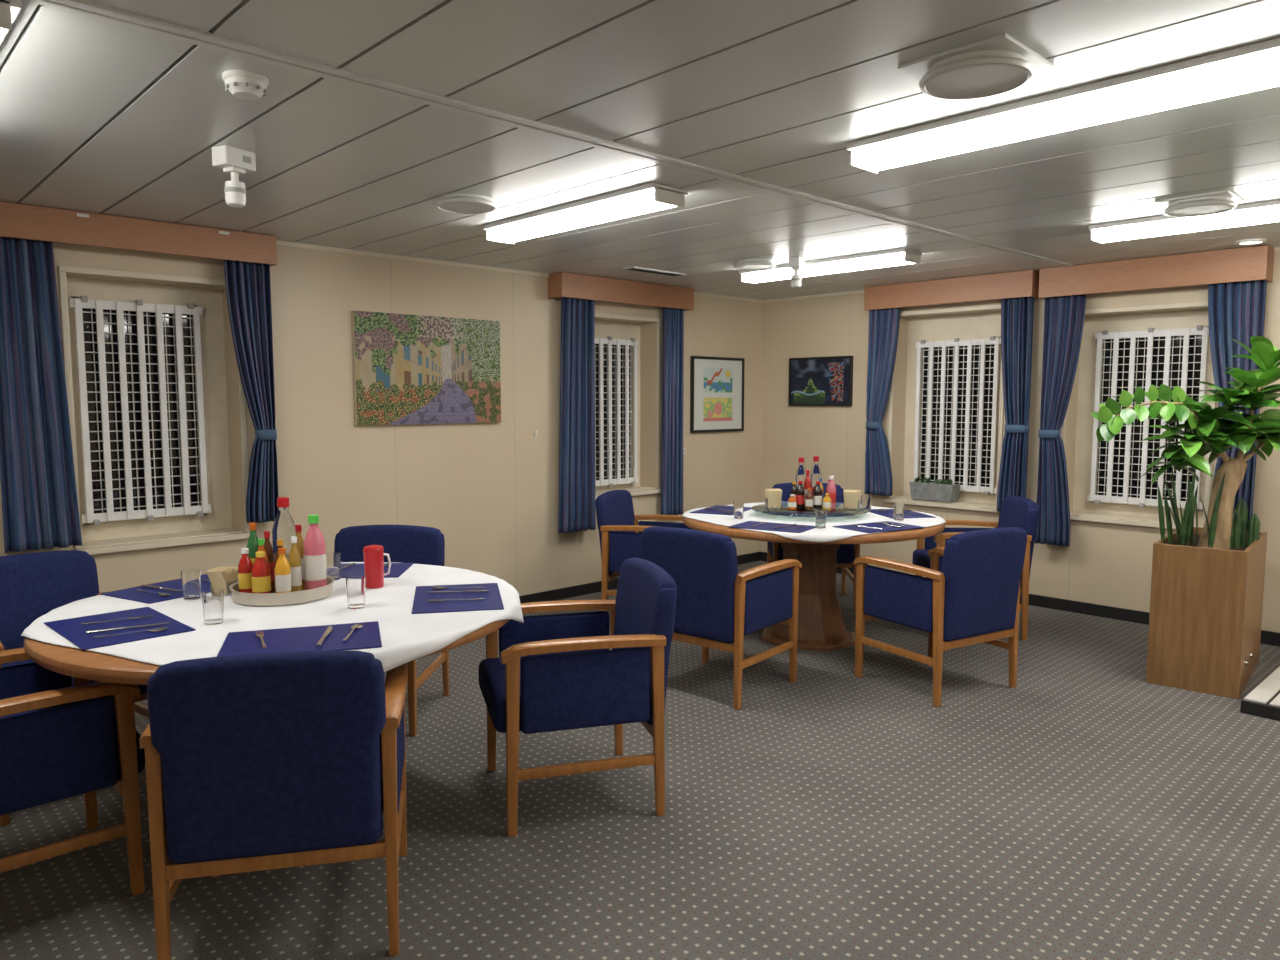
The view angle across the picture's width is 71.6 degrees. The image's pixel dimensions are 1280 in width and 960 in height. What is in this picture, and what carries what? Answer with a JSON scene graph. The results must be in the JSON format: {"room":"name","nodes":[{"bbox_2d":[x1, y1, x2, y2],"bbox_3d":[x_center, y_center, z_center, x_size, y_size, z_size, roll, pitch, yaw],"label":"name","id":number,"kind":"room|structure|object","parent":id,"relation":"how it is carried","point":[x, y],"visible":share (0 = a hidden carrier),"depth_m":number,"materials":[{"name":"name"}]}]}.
{"room":"ship interior","nodes":[
{"label":"ship interior","id":0,"kind":"room"},
{"bbox_2d":[0,242,762,595],"bbox_3d":[-1.877,-0.218,5.307,8.420,2.380,0.220,-5,7,-43],"label":"wall","id":1,"kind":"structure","parent":0,"point":[491,490],"depth_m":5.75,"materials":[{"name":"paint"}]},
{"bbox_2d":[66,277,231,541],"bbox_3d":[-2.601,-0.365,4.718,0.780,1.340,0.045,-5,7,-43],"label":"window","id":2,"kind":"structure","parent":1,"relation":"in","point":[211,300],"depth_m":4.73,"materials":[{"name":"beige paint"}]},
{"bbox_2d":[72,309,200,513],"bbox_3d":[-2.615,-0.361,4.667,0.590,1.100,0.008,-5,7,-43],"label":"wire mesh","id":3,"kind":"object","parent":2,"relation":"attached to","point":[91,312],"visible":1,"depth_m":4.67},
{"bbox_2d":[69,298,210,522],"bbox_3d":[-2.599,-0.359,4.650,0.620,1.125,0.031,-5,7,-43],"label":"bars","id":4,"kind":"object","parent":2,"relation":"attached to","point":[77,304],"visible":1,"depth_m":4.62,"materials":[{"name":"white paint"}]},
{"bbox_2d":[80,296,203,525],"bbox_3d":[-2.594,-0.359,4.645,0.526,1.154,0.035,-5,7,-43],"label":"latches","id":5,"kind":"object","parent":2,"relation":"attached to","point":[96,522],"visible":1,"depth_m":4.59,"materials":[{"name":"grey plastic"}]},
{"bbox_2d":[58,265,249,554],"bbox_3d":[-2.523,-0.358,4.636,0.840,1.400,0.232,-5,7,-43],"label":"window frame","id":6,"kind":"structure","parent":1,"relation":"attached to","point":[168,542],"depth_m":4.53,"materials":[{"name":"beige paint"}]},
{"bbox_2d":[351,311,500,424],"bbox_3d":[-1.322,-0.695,5.617,1.030,0.675,0.032,-5,7,-43],"label":"picture","id":7,"kind":"object","parent":1,"relation":"attached to","point":[408,369],"visible":1,"depth_m":5.57,"materials":[{"name":"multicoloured paint"}]},
{"bbox_2d":[595,320,639,490],"bbox_3d":[-0.273,-0.574,6.917,0.760,1.320,0.045,-5,7,-43],"label":"window","id":8,"kind":"structure","parent":1,"relation":"in","point":[603,329],"depth_m":7.00,"materials":[{"name":"beige paint"}]},
{"bbox_2d":[595,344,632,479],"bbox_3d":[-0.253,-0.527,6.901,0.580,1.110,0.008,-5,7,-43],"label":"wire mesh","id":9,"kind":"object","parent":8,"relation":"attached to","point":[622,347],"visible":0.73,"depth_m":6.93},
{"bbox_2d":[595,338,637,485],"bbox_3d":[-0.238,-0.525,6.885,0.610,1.135,0.031,-5,7,-43],"label":"bars","id":10,"kind":"object","parent":8,"relation":"attached to","point":[601,482],"visible":0.64,"depth_m":6.93,"materials":[{"name":"white paint"}]},
{"bbox_2d":[595,313,660,498],"bbox_3d":[-0.195,-0.566,6.835,0.820,1.380,0.232,-5,7,-43],"label":"window frame","id":11,"kind":"structure","parent":1,"relation":"attached to","point":[635,490],"depth_m":7.00,"materials":[{"name":"beige paint"}]},
{"bbox_2d":[519,552,760,602],"bbox_3d":[-1.876,0.942,5.249,8.200,0.080,0.016,-5,7,-43],"label":"baseboard","id":12,"kind":"structure","parent":1,"relation":"attached to","point":[594,587],"depth_m":6.57,"materials":[{"name":"black rubber"}]},
{"bbox_2d":[690,356,744,432],"bbox_3d":[0.660,-0.722,7.507,0.660,0.630,0.027,-5,7,-43],"label":"framed piece","id":13,"kind":"object","parent":1,"relation":"attached to","point":[716,383],"visible":1,"depth_m":7.49,"materials":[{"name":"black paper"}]},
{"bbox_2d":[276,240,1279,302],"bbox_3d":[0.735,-1.079,2.305,8.200,0.024,7.600,-5,7,-43],"label":"trim","id":14,"kind":"structure","parent":1,"relation":"attached to","point":[281,243],"depth_m":5.74,"materials":[{"name":"beige paint"}]},
{"bbox_2d":[0,560,1279,959],"bbox_3d":[0.735,1.279,2.518,8.700,0.100,8.100,-5,7,-43],"label":"floor","id":15,"kind":"structure","parent":0,"point":[1086,808],"depth_m":2.94,"materials":[{"name":"carpet"}]},
{"bbox_2d":[0,648,144,895],"bbox_3d":[-1.875,0.801,2.591,0.656,0.838,0.624,-5,7,-43],"label":"dining chair","id":16,"kind":"object","parent":15,"relation":"on","point":[59,740],"visible":0.85,"depth_m":2.49,"materials":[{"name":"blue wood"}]},
{"bbox_2d":[0,550,148,826],"bbox_3d":[-2.239,0.730,3.389,0.656,0.838,0.624,4,6,36],"label":"dining chair","id":17,"kind":"object","parent":15,"relation":"on","point":[32,585],"visible":0.19,"depth_m":3.54,"materials":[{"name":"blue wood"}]},
{"bbox_2d":[21,562,523,813],"bbox_3d":[-1.188,0.797,3.110,1.550,0.754,1.549,-5,7,-43],"label":"round dining table","id":18,"kind":"object","parent":15,"relation":"on","point":[405,636],"visible":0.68,"depth_m":2.79,"materials":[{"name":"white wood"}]},
{"bbox_2d":[44,607,195,649],"bbox_3d":[-1.606,0.451,2.732,0.430,0.003,0.300,5,7,44],"label":"placemat","id":19,"kind":"object","parent":18,"relation":"on","point":[71,629],"visible":1,"depth_m":2.71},
{"bbox_2d":[101,574,237,603],"bbox_3d":[-1.704,0.400,3.298,0.300,0.003,0.430,3,6,30],"label":"placemat","id":20,"kind":"object","parent":18,"relation":"on","point":[133,594],"visible":0.52,"depth_m":3.21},
{"bbox_2d":[181,569,200,599],"bbox_3d":[-1.575,0.368,3.114,0.064,0.100,0.064,-5,7,-43],"label":"drinking glass","id":21,"kind":"object","parent":18,"relation":"on","point":[190,578],"visible":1,"depth_m":3.09,"materials":[{"name":"white"}]},
{"bbox_2d":[201,589,223,624],"bbox_3d":[-1.336,0.398,2.777,0.064,0.100,0.064,-5,7,-43],"label":"drinking glass","id":22,"kind":"object","parent":18,"relation":"on","point":[212,600],"visible":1,"depth_m":2.75,"materials":[{"name":"white"}]},
{"bbox_2d":[206,566,237,596],"bbox_3d":[-1.494,0.363,3.186,0.071,0.096,0.094,2,5,16],"label":"napkin holder","id":23,"kind":"object","parent":18,"relation":"on","point":[222,577],"visible":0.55,"depth_m":3.16,"materials":[{"name":"beige paper"}]},
{"bbox_2d":[229,575,334,606],"bbox_3d":[-1.270,0.390,3.158,0.348,0.048,0.348,-5,7,-43],"label":"tray","id":24,"kind":"object","parent":18,"relation":"on","point":[311,595],"visible":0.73,"depth_m":3.02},
{"bbox_2d":[238,548,252,592],"bbox_3d":[-1.387,0.325,3.122,0.050,0.170,0.050,-5,7,-43],"label":"ketchup bottle","id":25,"kind":"object","parent":24,"relation":"in","point":[245,565],"visible":0.72,"depth_m":3.10,"materials":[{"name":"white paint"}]},
{"bbox_2d":[247,522,258,563],"bbox_3d":[-1.389,0.278,3.193,0.050,0.250,0.050,-5,7,-43],"label":"olive oil bottle","id":26,"kind":"object","parent":24,"relation":"on","point":[252,544],"visible":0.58,"depth_m":3.17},
{"bbox_2d":[251,551,270,592],"bbox_3d":[-1.315,0.331,3.078,0.062,0.165,0.062,-5,7,-43],"label":"bottle","id":27,"kind":"object","parent":24,"relation":"on","point":[261,577],"visible":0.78,"depth_m":3.06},
{"bbox_2d":[264,531,274,592],"bbox_3d":[-1.338,0.294,3.189,0.042,0.220,0.042,-5,7,-43],"label":"sauce bottle","id":28,"kind":"object","parent":24,"relation":"on","point":[268,548],"visible":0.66,"depth_m":3.18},
{"bbox_2d":[275,548,290,592],"bbox_3d":[-1.235,0.325,3.067,0.050,0.180,0.050,-5,7,-43],"label":"bottle","id":29,"kind":"object","parent":24,"relation":"on","point":[282,568],"visible":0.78,"depth_m":3.05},
{"bbox_2d":[272,497,295,561],"bbox_3d":[-1.300,0.231,3.244,0.086,0.335,0.086,-5,7,-43],"label":"water bottle","id":30,"kind":"object","parent":24,"relation":"on","point":[283,528],"visible":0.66,"depth_m":3.21,"materials":[{"name":"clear plastic"}]},
{"bbox_2d":[289,536,301,591],"bbox_3d":[-1.218,0.304,3.130,0.042,0.210,0.042,-5,7,-43],"label":"sauce bottle","id":31,"kind":"object","parent":24,"relation":"on","point":[294,555],"visible":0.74,"depth_m":3.12,"materials":[{"name":"plastic"}]},
{"bbox_2d":[295,524,304,590],"bbox_3d":[-1.234,0.281,3.213,0.046,0.240,0.046,-5,7,-43],"label":"sauce bottle","id":32,"kind":"object","parent":24,"relation":"on","point":[298,528],"visible":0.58,"depth_m":3.20,"materials":[{"name":"glass"}]},
{"bbox_2d":[304,515,326,589],"bbox_3d":[-1.165,0.265,3.177,0.076,0.280,0.076,-5,7,-43],"label":"juice bottle","id":33,"kind":"object","parent":24,"relation":"on","point":[315,573],"visible":0.78,"depth_m":3.15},
{"bbox_2d":[217,621,381,656],"bbox_3d":[-0.981,0.464,2.582,0.430,0.003,0.300,-2,5,-18],"label":"placemat","id":34,"kind":"object","parent":18,"relation":"on","point":[368,636],"visible":0.75,"depth_m":2.58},
{"bbox_2d":[326,552,340,579],"bbox_3d":[-1.198,0.337,3.457,0.064,0.100,0.064,-5,7,-43],"label":"drinking glass","id":35,"kind":"object","parent":18,"relation":"on","point":[333,559],"visible":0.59,"depth_m":3.43,"materials":[{"name":"white"}]},
{"bbox_2d":[346,576,365,608],"bbox_3d":[-0.956,0.379,2.986,0.064,0.100,0.064,-5,7,-43],"label":"drinking glass","id":36,"kind":"object","parent":18,"relation":"on","point":[355,585],"visible":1,"depth_m":2.96,"materials":[{"name":"white"}]},
{"bbox_2d":[363,545,390,588],"bbox_3d":[-0.989,0.322,3.321,0.074,0.155,0.095,2,6,21],"label":"mug","id":37,"kind":"object","parent":18,"relation":"on","point":[374,573],"visible":1,"depth_m":3.28,"materials":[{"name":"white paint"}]},
{"bbox_2d":[340,563,413,577],"bbox_3d":[-1.173,0.370,3.631,0.430,0.003,0.300,0,5,-3],"label":"placemat","id":38,"kind":"object","parent":18,"relation":"on","point":[396,569],"visible":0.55,"depth_m":3.64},
{"bbox_2d":[411,583,503,613],"bbox_3d":[-0.645,0.414,3.136,0.300,0.003,0.430,-1,5,-12],"label":"placemat","id":39,"kind":"object","parent":18,"relation":"on","point":[492,600],"visible":1,"depth_m":3.11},
{"bbox_2d":[139,651,407,959],"bbox_3d":[-0.969,0.812,2.474,0.624,0.838,0.656,-1,5,-12],"label":"dining chair","id":40,"kind":"object","parent":15,"relation":"on","point":[275,760],"visible":0.99,"depth_m":2.18,"materials":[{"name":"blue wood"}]},
{"bbox_2d":[334,525,448,735],"bbox_3d":[-1.244,0.664,4.110,0.624,0.838,0.656,0,5,3],"label":"dining chair","id":41,"kind":"object","parent":15,"relation":"on","point":[403,543],"visible":0.24,"depth_m":4.32,"materials":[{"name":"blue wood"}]},
{"bbox_2d":[478,558,676,836],"bbox_3d":[-0.240,0.740,3.272,0.656,0.838,0.624,-2,5,-16],"label":"dining chair","id":42,"kind":"object","parent":15,"relation":"on","point":[554,672],"visible":0.98,"depth_m":3.03,"materials":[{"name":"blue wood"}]},
{"bbox_2d":[595,490,693,610],"bbox_3d":[0.086,0.501,5.927,0.656,0.838,0.624,2,5,19],"label":"dining chair","id":43,"kind":"object","parent":15,"relation":"on","point":[620,531],"visible":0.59,"depth_m":5.74,"materials":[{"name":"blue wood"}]},
{"bbox_2d":[641,527,801,709],"bbox_3d":[0.400,0.629,4.501,0.624,0.838,0.656,4,7,39],"label":"dining chair","id":44,"kind":"object","parent":15,"relation":"on","point":[717,605],"visible":0.78,"depth_m":4.22,"materials":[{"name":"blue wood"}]},
{"bbox_2d":[767,483,859,611],"bbox_3d":[1.227,0.461,6.364,0.624,0.838,0.656,0,5,3],"label":"dining chair","id":45,"kind":"object","parent":15,"relation":"on","point":[846,553],"visible":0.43,"depth_m":6.10,"materials":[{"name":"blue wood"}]},
{"bbox_2d":[682,501,945,650],"bbox_3d":[1.031,0.591,5.395,1.539,0.754,1.539,-2,6,-23],"label":"round dining table","id":46,"kind":"object","parent":15,"relation":"on","point":[821,627],"visible":0.65,"depth_m":5.22,"materials":[{"name":"brown wood"}]},
{"bbox_2d":[690,505,751,514],"bbox_3d":[0.529,0.190,5.620,0.280,0.003,0.420,3,6,27],"label":"placemat","id":47,"kind":"object","parent":46,"relation":"on","point":[720,512],"visible":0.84,"depth_m":5.58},
{"bbox_2d":[728,521,815,532],"bbox_3d":[0.734,0.257,4.883,0.420,0.003,0.280,3,6,32],"label":"placemat","id":48,"kind":"object","parent":46,"relation":"on","point":[769,526],"visible":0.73,"depth_m":4.88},
{"bbox_2d":[752,502,868,516],"bbox_3d":[1.032,0.192,5.402,0.700,0.040,0.700,-5,7,-43],"label":"lazy susan","id":49,"kind":"object","parent":46,"relation":"on","point":[839,511],"visible":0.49,"depth_m":5.24,"materials":[{"name":"green"}]},
{"bbox_2d":[765,489,781,508],"bbox_3d":[0.812,0.113,5.395,0.087,0.118,0.114,0,5,-3],"label":"napkin holder","id":50,"kind":"object","parent":49,"relation":"on","point":[773,500],"visible":1,"depth_m":5.36,"materials":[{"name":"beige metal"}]},
{"bbox_2d":[795,457,805,487],"bbox_3d":[1.002,0.010,5.516,0.074,0.300,0.074,-5,7,-43],"label":"water bottle","id":51,"kind":"object","parent":49,"relation":"on","point":[800,475],"visible":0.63,"depth_m":5.49,"materials":[{"name":"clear plastic"}]},
{"bbox_2d":[796,481,804,508],"bbox_3d":[0.967,0.090,5.353,0.054,0.170,0.054,-5,7,-43],"label":"sauce bottle","id":52,"kind":"object","parent":49,"relation":"on","point":[800,493],"visible":0.98,"depth_m":5.33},
{"bbox_2d":[810,456,821,494],"bbox_3d":[1.087,0.008,5.486,0.074,0.310,0.074,-5,7,-43],"label":"water bottle","id":53,"kind":"object","parent":49,"relation":"on","point":[815,474],"visible":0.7,"depth_m":5.46,"materials":[{"name":"glass"}]},
{"bbox_2d":[813,481,821,507],"bbox_3d":[1.067,0.093,5.323,0.054,0.170,0.054,-5,7,-43],"label":"sauce bottle","id":54,"kind":"object","parent":49,"relation":"on","point":[817,493],"visible":0.81,"depth_m":5.30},
{"bbox_2d":[826,476,835,508],"bbox_3d":[1.157,0.074,5.361,0.058,0.200,0.058,-5,7,-43],"label":"ketchup bottle","id":55,"kind":"object","parent":49,"relation":"on","point":[831,487],"visible":0.85,"depth_m":5.34,"materials":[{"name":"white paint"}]},
{"bbox_2d":[843,489,860,509],"bbox_3d":[1.277,0.118,5.335,0.087,0.118,0.114,3,6,26],"label":"napkin holder","id":56,"kind":"object","parent":49,"relation":"on","point":[852,501],"visible":1,"depth_m":5.31,"materials":[{"name":"beige paper"}]},
{"bbox_2d":[815,509,826,527],"bbox_3d":[0.989,0.211,4.851,0.064,0.100,0.064,-5,7,-43],"label":"drinking glass","id":57,"kind":"object","parent":46,"relation":"on","point":[820,514],"visible":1,"depth_m":4.83,"materials":[{"name":"clear"}]},
{"bbox_2d":[833,521,924,532],"bbox_3d":[1.313,0.258,4.874,0.420,0.003,0.280,-3,6,-30],"label":"placemat","id":58,"kind":"object","parent":46,"relation":"on","point":[874,525],"visible":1,"depth_m":4.84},
{"bbox_2d":[893,502,904,520],"bbox_3d":[1.506,0.183,5.162,0.064,0.100,0.064,-5,7,-43],"label":"drinking glass","id":59,"kind":"object","parent":46,"relation":"on","point":[898,506],"visible":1,"depth_m":5.14,"materials":[{"name":"clear"}]},
{"bbox_2d":[869,509,933,517],"bbox_3d":[1.587,0.205,5.457,0.280,0.003,0.420,-1,5,-10],"label":"placemat","id":60,"kind":"object","parent":46,"relation":"on","point":[886,514],"visible":0.55,"depth_m":5.44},
{"bbox_2d":[854,527,1026,706],"bbox_3d":[1.528,0.627,4.526,0.624,0.838,0.656,-3,6,-30],"label":"dining chair","id":61,"kind":"object","parent":15,"relation":"on","point":[970,594],"visible":1,"depth_m":4.28,"materials":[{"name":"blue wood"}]},
{"bbox_2d":[912,496,1039,639],"bbox_3d":[2.117,0.526,5.643,0.656,0.838,0.624,0,5,5],"label":"dining chair","id":62,"kind":"object","parent":15,"relation":"on","point":[1016,511],"visible":0.43,"depth_m":5.47,"materials":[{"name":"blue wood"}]},
{"bbox_2d":[1091,336,1279,698],"bbox_3d":[2.935,0.153,4.603,1.130,1.768,0.677,-3,6,-30],"label":"potted plant","id":63,"kind":"object","parent":15,"relation":"on","point":[1207,582],"visible":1,"depth_m":4.49,"materials":[{"name":"green plant"}]},
{"bbox_2d":[1240,666,1279,720],"bbox_3d":[3.677,1.052,4.110,1.260,0.067,1.240,-5,7,-43],"label":"platform","id":64,"kind":"object","parent":15,"relation":"on","point":[1263,701],"visible":1,"depth_m":4.12,"materials":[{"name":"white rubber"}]},
{"bbox_2d":[0,0,1279,299],"bbox_3d":[0.735,-1.136,2.300,8.700,0.090,8.100,-5,7,-43],"label":"ceiling","id":65,"kind":"structure","parent":0,"point":[97,116],"depth_m":2.87,"materials":[{"name":"paint"}]},
{"bbox_2d":[0,0,21,43],"bbox_3d":[-1.837,-1.054,2.300,0.210,0.072,1.170,-5,7,-43],"label":"fluorescent ceiling light","id":66,"kind":"object","parent":65,"relation":"attached to","point":[9,9],"visible":1,"depth_m":1.94,"materials":[{"name":"white paint"}]},
{"bbox_2d":[0,201,276,266],"bbox_3d":[-2.495,-1.198,4.363,1.350,0.152,0.165,-5,7,-43],"label":"curtain valance","id":67,"kind":"object","parent":65,"relation":"hanging from","point":[20,221],"visible":0.97,"depth_m":4.29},
{"bbox_2d":[0,237,81,552],"bbox_3d":[-2.816,-0.392,4.124,0.309,1.440,0.063,-5,7,-43],"label":"curtain","id":68,"kind":"object","parent":67,"relation":"hanging from","point":[40,510],"depth_m":4.12,"materials":[{"name":"blue fabric"}]},
{"bbox_2d":[224,260,278,522],"bbox_3d":[-2.101,-0.468,4.801,0.250,1.410,0.072,-5,7,-43],"label":"curtain","id":69,"kind":"object","parent":67,"relation":"hanging from","point":[248,285],"depth_m":4.82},
{"bbox_2d":[212,145,255,207],"bbox_3d":[-1.435,-1.069,3.144,0.079,0.194,0.124,3,6,26],"label":"spotlight","id":70,"kind":"object","parent":65,"relation":"attached to","point":[234,161],"visible":1,"depth_m":3.12,"materials":[{"name":"white plastic"}]},
{"bbox_2d":[222,69,268,99],"bbox_3d":[-1.080,-1.077,2.431,0.116,0.052,0.116,-5,7,-43],"label":"smoke detector","id":71,"kind":"object","parent":65,"relation":"attached to","point":[243,84],"visible":1,"depth_m":2.40,"materials":[{"name":"white plastic"}]},
{"bbox_2d":[435,193,496,213],"bbox_3d":[-0.765,-1.217,3.909,0.270,0.038,0.270,-5,7,-43],"label":"ceiling vent","id":72,"kind":"object","parent":65,"relation":"in","point":[462,203],"visible":1,"depth_m":3.85,"materials":[{"name":"white plastic"}]},
{"bbox_2d":[23,0,1072,266],"bbox_3d":[0.886,-1.077,2.145,8.200,0.017,2.792,-5,7,-43],"label":"trim","id":73,"kind":"structure","parent":65,"relation":"attached to","point":[79,7],"depth_m":2.61,"materials":[{"name":"metal"}]},
{"bbox_2d":[483,182,687,243],"bbox_3d":[-0.297,-1.217,4.113,0.210,0.072,1.230,-5,7,-43],"label":"fluorescent ceiling light","id":74,"kind":"object","parent":65,"relation":"attached to","point":[650,197],"visible":1,"depth_m":3.96,"materials":[{"name":"white paint"}]},
{"bbox_2d":[548,272,693,310],"bbox_3d":[-0.111,-1.394,6.621,1.330,0.167,0.160,-5,7,-43],"label":"curtain valance","id":75,"kind":"object","parent":65,"relation":"hanging from","point":[561,284],"visible":0.94,"depth_m":6.47,"materials":[{"name":"brown wood"}]},
{"bbox_2d":[558,297,595,533],"bbox_3d":[-0.458,-0.474,6.367,0.324,1.700,0.072,-5,7,-43],"label":"curtain","id":76,"kind":"object","parent":75,"relation":"hanging from","point":[577,496],"visible":0.98,"depth_m":6.36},
{"bbox_2d":[661,307,683,514],"bbox_3d":[0.267,-0.550,7.048,0.065,1.670,0.235,5,7,45],"label":"curtain","id":77,"kind":"object","parent":75,"relation":"hanging from","point":[673,318],"visible":0.97,"depth_m":7.03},
{"bbox_2d":[623,266,685,275],"bbox_3d":[0.105,-1.426,6.076,0.500,0.011,0.100,-5,7,-43],"label":"ceiling vent","id":78,"kind":"object","parent":65,"relation":"in","point":[633,268],"visible":1,"depth_m":6.04,"materials":[{"name":"metal"}]},
{"bbox_2d":[734,259,774,269],"bbox_3d":[0.731,-1.375,5.666,0.260,0.038,0.260,-5,7,-43],"label":"ceiling vent","id":79,"kind":"object","parent":65,"relation":"in","point":[747,264],"visible":1,"depth_m":5.60,"materials":[{"name":"white plastic"}]},
{"bbox_2d":[788,257,803,287],"bbox_3d":[0.976,-1.292,5.532,0.073,0.180,0.115,3,6,26],"label":"spotlight","id":80,"kind":"object","parent":65,"relation":"attached to","point":[796,263],"visible":1,"depth_m":5.51,"materials":[{"name":"white plastic"}]},
{"bbox_2d":[739,248,922,283],"bbox_3d":[1.180,-1.358,5.674,0.210,0.072,1.250,-5,7,-43],"label":"fluorescent ceiling light","id":81,"kind":"object","parent":65,"relation":"attached to","point":[903,256],"visible":1,"depth_m":5.51,"materials":[{"name":"white paint"}]},
{"bbox_2d":[864,270,1038,310],"bbox_3d":[2.262,-1.380,6.526,0.160,0.177,1.305,-5,7,-43],"label":"curtain valance","id":82,"kind":"object","parent":65,"relation":"hanging from","point":[1017,284],"visible":0.88,"depth_m":6.40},
{"bbox_2d":[865,308,900,495],"bbox_3d":[1.898,-0.619,6.972,0.073,1.480,0.262,-5,7,-43],"label":"curtain","id":83,"kind":"object","parent":82,"relation":"hanging from","point":[884,324],"depth_m":6.97,"materials":[{"name":"blue fabric"}]},
{"bbox_2d":[997,297,1033,510],"bbox_3d":[2.618,-0.531,6.218,0.073,1.520,0.235,-5,7,-43],"label":"curtain","id":84,"kind":"object","parent":82,"relation":"hanging from","point":[1017,314],"depth_m":6.19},
{"bbox_2d":[898,33,1053,99],"bbox_3d":[0.884,-1.070,2.338,0.290,0.048,0.290,-5,7,-43],"label":"ceiling vent","id":85,"kind":"object","parent":65,"relation":"in","point":[998,64],"visible":1,"depth_m":2.28,"materials":[{"name":"metal"}]},
{"bbox_2d":[846,38,1279,173],"bbox_3d":[1.225,-1.086,2.661,0.210,0.072,1.280,-5,7,-43],"label":"fluorescent ceiling light","id":86,"kind":"object","parent":65,"relation":"attached to","point":[1254,67],"visible":1,"depth_m":2.53,"materials":[{"name":"white paint"}]},
{"bbox_2d":[1038,245,1273,298],"bbox_3d":[3.183,-1.286,5.560,0.160,0.192,1.280,-5,7,-43],"label":"curtain valance","id":87,"kind":"object","parent":65,"relation":"hanging from","point":[1253,263],"visible":0.95,"depth_m":5.43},
{"bbox_2d":[1035,294,1086,546],"bbox_3d":[2.840,-0.405,5.996,0.073,1.710,0.277,-5,7,-43],"label":"curtain","id":88,"kind":"object","parent":87,"relation":"hanging from","point":[1064,316],"depth_m":6.01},
{"bbox_2d":[1208,280,1266,530],"bbox_3d":[3.518,-0.361,5.282,0.074,1.670,0.300,-5,7,-43],"label":"curtain","id":89,"kind":"object","parent":87,"relation":"hanging from","point":[1236,310],"depth_m":5.24,"materials":[{"name":"blue fabric"}]},
{"bbox_2d":[1089,200,1279,243],"bbox_3d":[2.773,-1.216,4.104,0.210,0.072,1.250,-5,7,-43],"label":"fluorescent ceiling light","id":90,"kind":"object","parent":65,"relation":"attached to","point":[1268,211],"visible":0.98,"depth_m":4.22,"materials":[{"name":"white paint"}]},
{"bbox_2d":[1155,190,1244,216],"bbox_3d":[2.475,-1.213,3.924,0.280,0.048,0.280,-5,7,-43],"label":"ceiling vent","id":91,"kind":"object","parent":65,"relation":"in","point":[1217,202],"visible":1,"depth_m":3.86,"materials":[{"name":"metal"}]},
{"bbox_2d":[760,251,1279,632],"bbox_3d":[3.788,-0.216,5.293,0.220,2.380,7.600,-5,7,-43],"label":"wall","id":92,"kind":"structure","parent":0,"point":[1107,564],"depth_m":6.75,"materials":[{"name":"paint"}]},
{"bbox_2d":[788,356,852,405],"bbox_3d":[1.513,-0.829,7.465,0.027,0.410,0.630,-5,7,-43],"label":"painting","id":93,"kind":"object","parent":92,"relation":"attached to","point":[813,381],"visible":1,"depth_m":7.45,"materials":[{"name":"black paint"}]},
{"bbox_2d":[885,304,1003,512],"bbox_3d":[2.348,-0.543,6.742,0.232,1.490,0.920,-5,7,-43],"label":"window frame","id":94,"kind":"structure","parent":92,"relation":"attached to","point":[976,506],"depth_m":6.64,"materials":[{"name":"beige paint"}]},
{"bbox_2d":[909,477,960,501],"bbox_3d":[2.267,0.066,6.833,0.130,0.178,0.362,-5,7,-43],"label":"succulent planter","id":95,"kind":"object","parent":94,"relation":"on","point":[923,489],"visible":1,"depth_m":6.77,"materials":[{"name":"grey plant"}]},
{"bbox_2d":[903,311,1000,503],"bbox_3d":[2.430,-0.550,6.820,0.045,1.430,0.860,-5,7,-43],"label":"window","id":96,"kind":"structure","parent":92,"relation":"in","point":[984,325],"depth_m":6.83,"materials":[{"name":"beige paint"}]},
{"bbox_2d":[913,338,1000,493],"bbox_3d":[2.407,-0.491,6.776,0.031,1.145,0.690,-5,7,-43],"label":"bars","id":97,"kind":"object","parent":96,"relation":"attached to","point":[983,342],"visible":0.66,"depth_m":6.73,"materials":[{"name":"white paint"}]},
{"bbox_2d":[918,345,1000,486],"bbox_3d":[2.424,-0.492,6.791,0.008,1.120,0.660,-5,7,-43],"label":"wire mesh","id":98,"kind":"object","parent":96,"relation":"attached to","point":[979,347],"visible":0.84,"depth_m":6.79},
{"bbox_2d":[760,551,1279,646],"bbox_3d":[3.703,0.936,5.315,0.016,0.080,7.600,-5,7,-43],"label":"baseboard","id":99,"kind":"structure","parent":92,"relation":"attached to","point":[1267,637],"depth_m":5.97,"materials":[{"name":"black rubber"}]},
{"bbox_2d":[1060,301,1215,528],"bbox_3d":[3.253,-0.417,5.796,0.232,1.410,0.910,-5,7,-43],"label":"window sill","id":100,"kind":"structure","parent":92,"relation":"attached to","point":[1076,515],"depth_m":5.74,"materials":[{"name":"beige paint"}]},
{"bbox_2d":[1073,309,1211,520],"bbox_3d":[3.336,-0.424,5.874,0.045,1.350,0.850,-5,7,-43],"label":"window","id":101,"kind":"structure","parent":92,"relation":"in","point":[1185,318],"depth_m":5.93,"materials":[{"name":"beige paint"}]},
{"bbox_2d":[1087,327,1208,509],"bbox_3d":[3.323,-0.404,5.815,0.031,1.145,0.690,-5,7,-43],"label":"bars","id":102,"kind":"object","parent":101,"relation":"attached to","point":[1186,332],"visible":0.8,"depth_m":5.83,"materials":[{"name":"white paint"}]},
{"bbox_2d":[1096,335,1209,499],"bbox_3d":[3.339,-0.405,5.830,0.008,1.120,0.660,-5,7,-43],"label":"wire mesh","id":103,"kind":"object","parent":101,"relation":"attached to","point":[1180,338],"visible":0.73,"depth_m":5.86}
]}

